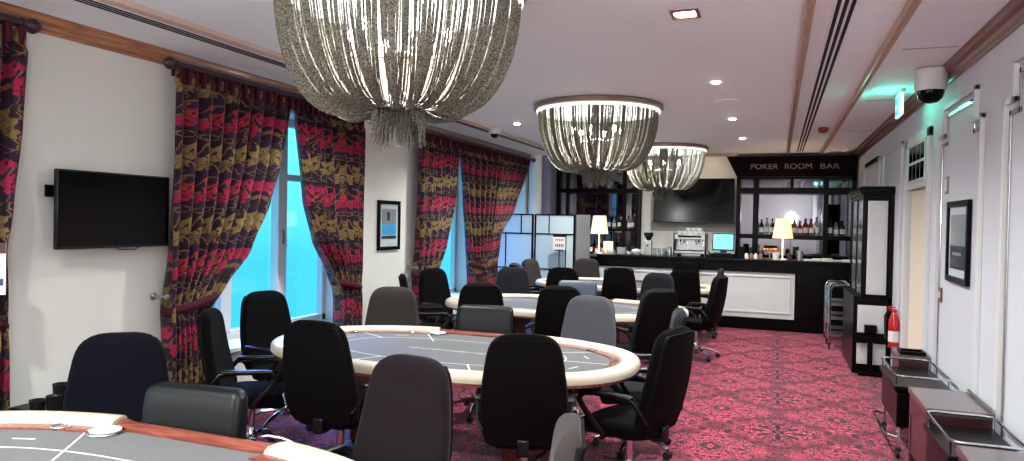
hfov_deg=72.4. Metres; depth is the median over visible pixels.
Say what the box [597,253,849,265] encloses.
countertop
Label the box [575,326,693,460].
office chair
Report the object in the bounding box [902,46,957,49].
trim
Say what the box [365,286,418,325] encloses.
office chair
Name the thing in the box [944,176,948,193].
wall thermostat
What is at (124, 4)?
trim
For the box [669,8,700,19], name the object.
recessed light
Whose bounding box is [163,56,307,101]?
curtain rod
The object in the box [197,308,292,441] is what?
office chair
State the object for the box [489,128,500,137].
dome camera
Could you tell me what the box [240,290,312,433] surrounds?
office chair
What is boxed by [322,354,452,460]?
office chair
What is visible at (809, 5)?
trim
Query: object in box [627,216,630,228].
bottle
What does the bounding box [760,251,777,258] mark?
cake stand
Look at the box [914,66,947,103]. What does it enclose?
dome camera
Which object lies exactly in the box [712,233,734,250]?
monitor
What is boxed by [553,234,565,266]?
sign stand
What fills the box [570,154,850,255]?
wall
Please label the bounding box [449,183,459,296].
window
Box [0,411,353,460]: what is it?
table
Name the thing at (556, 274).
office chair
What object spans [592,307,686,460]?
office chair
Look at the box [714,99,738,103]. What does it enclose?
ceiling speaker
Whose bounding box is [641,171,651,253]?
trim
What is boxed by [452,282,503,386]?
office chair
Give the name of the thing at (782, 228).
table lamp
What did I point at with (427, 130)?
curtain rod
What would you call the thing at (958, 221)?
print
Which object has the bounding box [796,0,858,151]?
ceiling vent
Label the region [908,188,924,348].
door
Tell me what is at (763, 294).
bar counter
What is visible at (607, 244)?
menu card
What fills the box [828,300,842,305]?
shelf
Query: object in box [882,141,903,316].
trim panel
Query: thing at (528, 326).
office chair
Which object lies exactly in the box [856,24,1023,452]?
wall
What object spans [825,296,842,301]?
shelf
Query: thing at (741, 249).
speaker
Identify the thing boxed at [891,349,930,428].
side table
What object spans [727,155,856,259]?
shelving
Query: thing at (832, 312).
shelf
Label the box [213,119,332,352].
window
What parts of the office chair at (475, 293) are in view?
backrest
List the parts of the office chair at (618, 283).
backrest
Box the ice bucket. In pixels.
[772,253,779,259]
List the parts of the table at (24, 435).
drop plate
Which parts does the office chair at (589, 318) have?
seat, backrest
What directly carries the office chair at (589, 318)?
on the floor
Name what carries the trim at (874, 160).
attached to the wall at (992, 72)
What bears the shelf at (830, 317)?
attached to the cart at (829, 331)
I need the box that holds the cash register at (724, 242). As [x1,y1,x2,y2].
[710,233,736,257]
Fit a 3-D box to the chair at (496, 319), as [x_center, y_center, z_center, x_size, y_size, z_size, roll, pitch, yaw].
[-0.297,1.176,6.290,0.638,0.949,0.628,1,1,11]
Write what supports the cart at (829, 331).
on the floor
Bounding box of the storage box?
[617,247,626,253]
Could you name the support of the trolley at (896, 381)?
on the floor
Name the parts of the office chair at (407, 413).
armrest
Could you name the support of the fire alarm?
attached to the ceiling
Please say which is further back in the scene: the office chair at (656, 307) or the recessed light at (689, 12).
the office chair at (656, 307)
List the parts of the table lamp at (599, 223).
lamp shade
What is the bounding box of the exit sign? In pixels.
[894,88,905,118]
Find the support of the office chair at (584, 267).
on the floor
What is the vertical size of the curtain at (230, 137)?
2.858 m
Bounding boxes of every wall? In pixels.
[8,26,528,406]
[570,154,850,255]
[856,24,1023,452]
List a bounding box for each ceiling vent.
[74,0,544,150]
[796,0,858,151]
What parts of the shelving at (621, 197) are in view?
post, shelf, shelf, post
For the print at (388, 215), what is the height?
0.375 m
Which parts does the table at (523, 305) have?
padded rail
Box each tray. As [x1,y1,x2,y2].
[880,366,950,391]
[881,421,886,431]
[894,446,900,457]
[897,348,925,355]
[923,423,1016,460]
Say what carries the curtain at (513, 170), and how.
hanging from the curtain rod at (427, 130)
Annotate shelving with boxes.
[556,165,641,253]
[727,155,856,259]
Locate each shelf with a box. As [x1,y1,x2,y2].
[824,323,842,329]
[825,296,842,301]
[825,309,842,314]
[827,328,842,335]
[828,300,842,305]
[828,314,842,319]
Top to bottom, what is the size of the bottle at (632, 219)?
0.256 m
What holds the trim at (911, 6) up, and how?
attached to the ceiling
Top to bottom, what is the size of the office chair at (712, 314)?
1.099 m
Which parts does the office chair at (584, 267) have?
backrest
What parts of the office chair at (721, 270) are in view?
backrest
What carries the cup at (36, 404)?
on the base cabinet at (24, 407)
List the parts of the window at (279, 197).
sill, handle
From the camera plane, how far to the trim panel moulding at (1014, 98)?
4.21 m
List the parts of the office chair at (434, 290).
armrest, seat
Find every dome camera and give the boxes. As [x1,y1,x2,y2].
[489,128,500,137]
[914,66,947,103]
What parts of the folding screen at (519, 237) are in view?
frosted panel, frame, frame, frosted panel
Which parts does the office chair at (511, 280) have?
backrest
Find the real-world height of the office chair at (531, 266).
1.099 m
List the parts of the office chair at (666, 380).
armrest, seat, armrest, backrest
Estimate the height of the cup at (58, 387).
0.150 m
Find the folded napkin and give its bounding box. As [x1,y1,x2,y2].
[822,258,832,261]
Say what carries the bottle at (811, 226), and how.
on the shelving at (798, 187)
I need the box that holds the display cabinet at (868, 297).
[842,186,895,377]
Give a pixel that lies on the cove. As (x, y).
(707, 154)
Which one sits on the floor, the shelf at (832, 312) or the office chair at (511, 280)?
the office chair at (511, 280)
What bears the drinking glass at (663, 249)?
on the bar counter at (763, 294)
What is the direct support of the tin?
on the bar counter at (763, 294)
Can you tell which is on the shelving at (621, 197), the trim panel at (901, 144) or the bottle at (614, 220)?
the bottle at (614, 220)
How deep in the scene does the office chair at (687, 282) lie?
9.79 m
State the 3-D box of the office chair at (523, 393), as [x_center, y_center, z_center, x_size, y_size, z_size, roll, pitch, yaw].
[0.079,1.137,4.317,0.638,1.099,0.692,1,1,3]
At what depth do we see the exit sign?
6.53 m
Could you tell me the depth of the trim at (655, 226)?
13.33 m
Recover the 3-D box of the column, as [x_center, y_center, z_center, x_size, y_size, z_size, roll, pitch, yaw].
[0.435,0.041,13.660,0.260,3.030,0.260,1,1,21]
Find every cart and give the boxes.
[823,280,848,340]
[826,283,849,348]
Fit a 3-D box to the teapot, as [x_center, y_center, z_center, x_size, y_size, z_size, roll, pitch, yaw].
[2.264,0.380,12.650,0.217,0.110,0.180,1,1,-13]
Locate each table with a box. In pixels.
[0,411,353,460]
[270,325,639,460]
[445,294,688,342]
[535,277,710,295]
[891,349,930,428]
[908,387,995,460]
[956,445,1023,460]
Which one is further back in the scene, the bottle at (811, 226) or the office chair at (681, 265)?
the bottle at (811, 226)
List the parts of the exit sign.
sign plate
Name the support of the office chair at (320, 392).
on the floor
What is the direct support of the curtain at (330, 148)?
hanging from the curtain rod at (169, 62)
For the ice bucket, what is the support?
on the bar counter at (763, 294)
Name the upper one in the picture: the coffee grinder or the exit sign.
the exit sign
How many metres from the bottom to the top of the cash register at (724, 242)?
0.420 m
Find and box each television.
[44,168,168,249]
[653,178,734,224]
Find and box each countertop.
[590,253,599,261]
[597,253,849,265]
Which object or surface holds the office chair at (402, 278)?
on the floor
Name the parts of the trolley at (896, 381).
leg, leg, gallery rail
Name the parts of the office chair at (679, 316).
seat, armrest, backrest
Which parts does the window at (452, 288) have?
sill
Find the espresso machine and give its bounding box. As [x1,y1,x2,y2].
[673,233,707,256]
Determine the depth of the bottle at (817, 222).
12.37 m
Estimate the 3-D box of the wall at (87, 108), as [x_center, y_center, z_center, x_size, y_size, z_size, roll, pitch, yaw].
[-2.476,0.084,6.978,0.420,3.030,16.100,1,1,21]
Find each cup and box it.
[28,398,45,410]
[45,394,61,410]
[52,382,66,407]
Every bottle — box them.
[607,215,610,227]
[612,217,615,227]
[617,214,620,228]
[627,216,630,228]
[631,216,633,228]
[759,219,762,233]
[765,218,768,233]
[770,218,773,233]
[792,219,796,234]
[798,221,801,234]
[803,219,807,234]
[809,219,813,234]
[815,217,818,235]
[828,218,831,235]
[834,221,837,235]
[840,221,844,235]
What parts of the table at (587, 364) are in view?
drop plate, padded rail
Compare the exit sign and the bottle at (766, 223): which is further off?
the bottle at (766, 223)
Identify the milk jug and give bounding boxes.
[667,247,672,255]
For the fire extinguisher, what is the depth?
7.61 m
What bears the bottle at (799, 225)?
on the shelving at (798, 187)
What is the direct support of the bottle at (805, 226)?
on the shelving at (798, 187)
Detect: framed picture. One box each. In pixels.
[377,200,400,250]
[945,199,971,286]
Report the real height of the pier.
3.030 m
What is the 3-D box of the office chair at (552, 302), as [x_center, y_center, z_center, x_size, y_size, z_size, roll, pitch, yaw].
[0.509,1.101,7.346,0.638,1.099,0.692,1,1,7]
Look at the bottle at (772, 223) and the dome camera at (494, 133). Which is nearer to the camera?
the dome camera at (494, 133)
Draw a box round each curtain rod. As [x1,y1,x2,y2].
[0,12,41,33]
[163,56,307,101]
[413,129,535,161]
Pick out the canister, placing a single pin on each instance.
(799, 254)
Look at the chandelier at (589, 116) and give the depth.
7.30 m
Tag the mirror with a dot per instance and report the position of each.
(800, 207)
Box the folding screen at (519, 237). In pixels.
[498,214,589,277]
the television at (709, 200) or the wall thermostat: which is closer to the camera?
the wall thermostat
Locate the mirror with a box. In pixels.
[740,180,850,259]
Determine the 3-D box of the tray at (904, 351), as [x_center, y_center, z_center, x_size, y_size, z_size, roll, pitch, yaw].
[3.535,1.075,6.198,0.200,0.030,0.180,1,1,21]
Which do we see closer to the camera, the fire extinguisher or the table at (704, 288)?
the fire extinguisher
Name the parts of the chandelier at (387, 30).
bulb arm, stem, bulb arm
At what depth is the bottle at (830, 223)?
12.29 m
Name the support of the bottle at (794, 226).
on the shelving at (798, 187)
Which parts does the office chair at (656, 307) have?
seat, armrest, backrest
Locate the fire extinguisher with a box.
[884,306,899,348]
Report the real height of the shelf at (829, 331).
0.036 m
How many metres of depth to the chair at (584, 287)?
9.31 m
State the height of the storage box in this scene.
0.120 m
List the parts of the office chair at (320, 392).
backrest, seat, armrest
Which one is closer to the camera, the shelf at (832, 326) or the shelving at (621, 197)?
the shelf at (832, 326)
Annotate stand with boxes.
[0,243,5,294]
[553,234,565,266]
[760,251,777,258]
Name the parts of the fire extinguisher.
valve handle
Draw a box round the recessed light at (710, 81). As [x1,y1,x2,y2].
[709,80,722,83]
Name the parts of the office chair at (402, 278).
backrest, armrest, armrest, seat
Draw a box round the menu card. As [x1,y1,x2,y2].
[603,241,612,252]
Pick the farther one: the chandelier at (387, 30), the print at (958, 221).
the print at (958, 221)
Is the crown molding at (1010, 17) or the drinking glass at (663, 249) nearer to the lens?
the crown molding at (1010, 17)
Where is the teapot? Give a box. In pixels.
[631,248,644,254]
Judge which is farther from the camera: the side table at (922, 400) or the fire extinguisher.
the fire extinguisher
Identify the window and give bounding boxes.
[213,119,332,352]
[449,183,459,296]
[908,138,926,183]
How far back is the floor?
6.45 m
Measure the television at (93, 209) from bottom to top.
0.559 m
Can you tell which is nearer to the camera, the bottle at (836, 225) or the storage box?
the bottle at (836, 225)
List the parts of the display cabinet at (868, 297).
glass door, glass door, panel, cornice, panel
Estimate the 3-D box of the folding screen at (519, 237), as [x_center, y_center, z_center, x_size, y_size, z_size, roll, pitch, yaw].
[0.516,0.624,12.822,1.781,1.852,0.263,1,1,12]
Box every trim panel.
[863,156,880,185]
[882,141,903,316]
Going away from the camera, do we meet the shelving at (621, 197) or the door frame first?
the door frame
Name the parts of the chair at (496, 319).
backrest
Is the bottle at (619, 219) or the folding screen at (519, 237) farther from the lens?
the bottle at (619, 219)
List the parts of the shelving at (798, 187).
post, post, shelf, shelf, post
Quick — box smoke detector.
[839,148,847,152]
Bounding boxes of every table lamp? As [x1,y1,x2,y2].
[590,216,607,252]
[772,219,792,259]
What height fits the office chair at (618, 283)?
1.099 m
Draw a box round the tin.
[787,253,791,259]
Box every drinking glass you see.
[657,248,660,255]
[662,248,665,255]
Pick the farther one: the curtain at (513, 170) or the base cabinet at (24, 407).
the curtain at (513, 170)
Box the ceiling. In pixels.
[0,0,1009,157]
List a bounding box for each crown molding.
[0,1,530,156]
[851,0,1023,158]
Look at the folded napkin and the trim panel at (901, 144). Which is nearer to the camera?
the trim panel at (901, 144)
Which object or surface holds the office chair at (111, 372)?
on the floor
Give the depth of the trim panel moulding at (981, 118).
4.71 m
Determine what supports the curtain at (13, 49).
hanging from the curtain rod at (31, 25)
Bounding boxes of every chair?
[62,332,168,421]
[141,381,247,438]
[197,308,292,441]
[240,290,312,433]
[282,320,368,456]
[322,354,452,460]
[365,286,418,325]
[398,274,451,329]
[418,268,455,328]
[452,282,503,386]
[453,304,513,422]
[474,333,574,460]
[495,267,531,323]
[509,263,539,330]
[522,259,543,290]
[531,285,580,336]
[545,267,578,286]
[549,413,585,460]
[558,280,596,295]
[560,295,615,438]
[573,258,599,295]
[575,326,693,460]
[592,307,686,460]
[599,267,638,341]
[616,288,677,375]
[627,273,674,332]
[669,270,701,316]
[672,262,699,278]
[681,275,727,361]
[698,268,723,338]
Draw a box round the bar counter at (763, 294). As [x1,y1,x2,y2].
[597,253,849,333]
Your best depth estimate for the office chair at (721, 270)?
10.64 m
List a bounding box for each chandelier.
[273,0,527,151]
[534,95,663,187]
[627,142,708,200]
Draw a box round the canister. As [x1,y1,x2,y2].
[795,250,802,260]
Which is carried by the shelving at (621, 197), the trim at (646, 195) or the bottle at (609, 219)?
the bottle at (609, 219)
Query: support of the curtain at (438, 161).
hanging from the curtain rod at (427, 130)
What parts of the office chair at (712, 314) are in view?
armrest, seat, armrest, backrest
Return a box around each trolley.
[872,356,951,457]
[923,410,1023,460]
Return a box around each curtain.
[0,22,27,410]
[150,68,293,384]
[293,99,365,325]
[407,132,461,322]
[460,143,498,283]
[486,153,529,283]
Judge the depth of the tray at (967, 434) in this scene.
4.02 m
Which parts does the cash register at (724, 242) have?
cash drawer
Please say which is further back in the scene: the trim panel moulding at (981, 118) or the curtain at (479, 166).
the curtain at (479, 166)
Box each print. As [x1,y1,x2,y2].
[382,209,395,238]
[949,214,965,270]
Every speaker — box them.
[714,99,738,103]
[738,246,744,257]
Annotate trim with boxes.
[98,0,575,157]
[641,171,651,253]
[651,221,734,231]
[786,0,815,154]
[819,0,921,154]
[865,156,878,167]
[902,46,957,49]
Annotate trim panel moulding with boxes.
[931,85,985,395]
[993,51,1023,434]
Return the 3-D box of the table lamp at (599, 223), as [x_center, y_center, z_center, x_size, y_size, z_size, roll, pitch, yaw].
[1.607,0.074,12.886,0.330,0.690,0.330,1,1,21]
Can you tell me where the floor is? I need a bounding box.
[246,321,908,460]
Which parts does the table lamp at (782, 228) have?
lamp shade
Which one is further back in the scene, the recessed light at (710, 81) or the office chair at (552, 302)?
the office chair at (552, 302)
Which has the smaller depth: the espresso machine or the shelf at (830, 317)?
the shelf at (830, 317)
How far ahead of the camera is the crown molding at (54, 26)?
5.19 m
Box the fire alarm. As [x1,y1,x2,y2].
[818,127,828,132]
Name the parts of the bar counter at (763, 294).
panel moulding, panel, panel moulding, panel moulding, cupboard door, cupboard door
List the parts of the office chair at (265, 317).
armrest, backrest, seat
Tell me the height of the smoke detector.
0.064 m
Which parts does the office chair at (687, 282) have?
backrest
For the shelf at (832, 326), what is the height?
0.036 m
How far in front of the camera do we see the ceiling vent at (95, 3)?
5.00 m
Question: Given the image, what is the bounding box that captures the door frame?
[900,126,933,352]
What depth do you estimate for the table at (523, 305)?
8.11 m
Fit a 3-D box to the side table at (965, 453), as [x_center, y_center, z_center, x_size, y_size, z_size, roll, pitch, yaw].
[2.299,1.418,3.135,0.370,0.660,0.890,1,1,21]
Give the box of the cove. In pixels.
[705,153,735,156]
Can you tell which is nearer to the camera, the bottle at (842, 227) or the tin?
the tin
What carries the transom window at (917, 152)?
in the wall at (992, 72)
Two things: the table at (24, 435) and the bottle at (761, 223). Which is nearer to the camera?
the table at (24, 435)
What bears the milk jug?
on the bar counter at (763, 294)
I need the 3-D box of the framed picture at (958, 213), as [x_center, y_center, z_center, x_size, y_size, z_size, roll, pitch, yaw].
[3.347,0.086,5.257,0.030,0.620,0.660,1,1,21]
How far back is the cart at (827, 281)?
10.80 m
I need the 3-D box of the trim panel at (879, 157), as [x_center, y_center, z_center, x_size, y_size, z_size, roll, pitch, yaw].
[5.230,0.209,10.239,0.025,2.420,1.790,1,1,21]
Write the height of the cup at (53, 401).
0.100 m
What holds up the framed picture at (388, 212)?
attached to the wall at (87, 108)
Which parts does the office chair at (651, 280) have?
seat, backrest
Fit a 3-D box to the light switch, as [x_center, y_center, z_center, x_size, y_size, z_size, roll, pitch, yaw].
[3.549,0.532,5.804,0.018,0.120,0.080,1,1,21]
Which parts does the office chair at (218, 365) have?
backrest, armrest, armrest, seat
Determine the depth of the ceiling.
5.33 m
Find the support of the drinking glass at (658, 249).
on the bar counter at (763, 294)
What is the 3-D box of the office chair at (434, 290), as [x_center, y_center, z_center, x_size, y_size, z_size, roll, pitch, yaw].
[-0.836,1.050,9.007,0.692,1.099,0.638,2,1,43]
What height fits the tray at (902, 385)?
0.035 m
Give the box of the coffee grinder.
[643,232,652,254]
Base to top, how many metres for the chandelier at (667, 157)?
0.905 m
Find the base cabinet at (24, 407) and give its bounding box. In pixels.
[10,403,61,410]
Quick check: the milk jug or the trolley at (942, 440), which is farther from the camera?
the milk jug
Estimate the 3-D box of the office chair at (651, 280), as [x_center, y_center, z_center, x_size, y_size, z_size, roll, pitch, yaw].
[1.708,1.101,8.885,0.638,1.099,0.692,2,1,41]
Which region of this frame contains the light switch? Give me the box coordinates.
[938,287,941,301]
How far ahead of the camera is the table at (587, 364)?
5.16 m
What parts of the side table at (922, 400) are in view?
leg, panel, leg, rail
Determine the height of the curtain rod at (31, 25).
0.109 m
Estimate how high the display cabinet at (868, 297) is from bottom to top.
2.230 m
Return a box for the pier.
[541,155,556,213]
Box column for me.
[528,154,541,258]
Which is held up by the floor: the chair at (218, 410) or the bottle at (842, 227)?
the chair at (218, 410)
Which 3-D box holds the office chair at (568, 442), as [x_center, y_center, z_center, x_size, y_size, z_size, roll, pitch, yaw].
[-0.117,1.163,2.314,0.692,1.099,0.638,1,1,5]

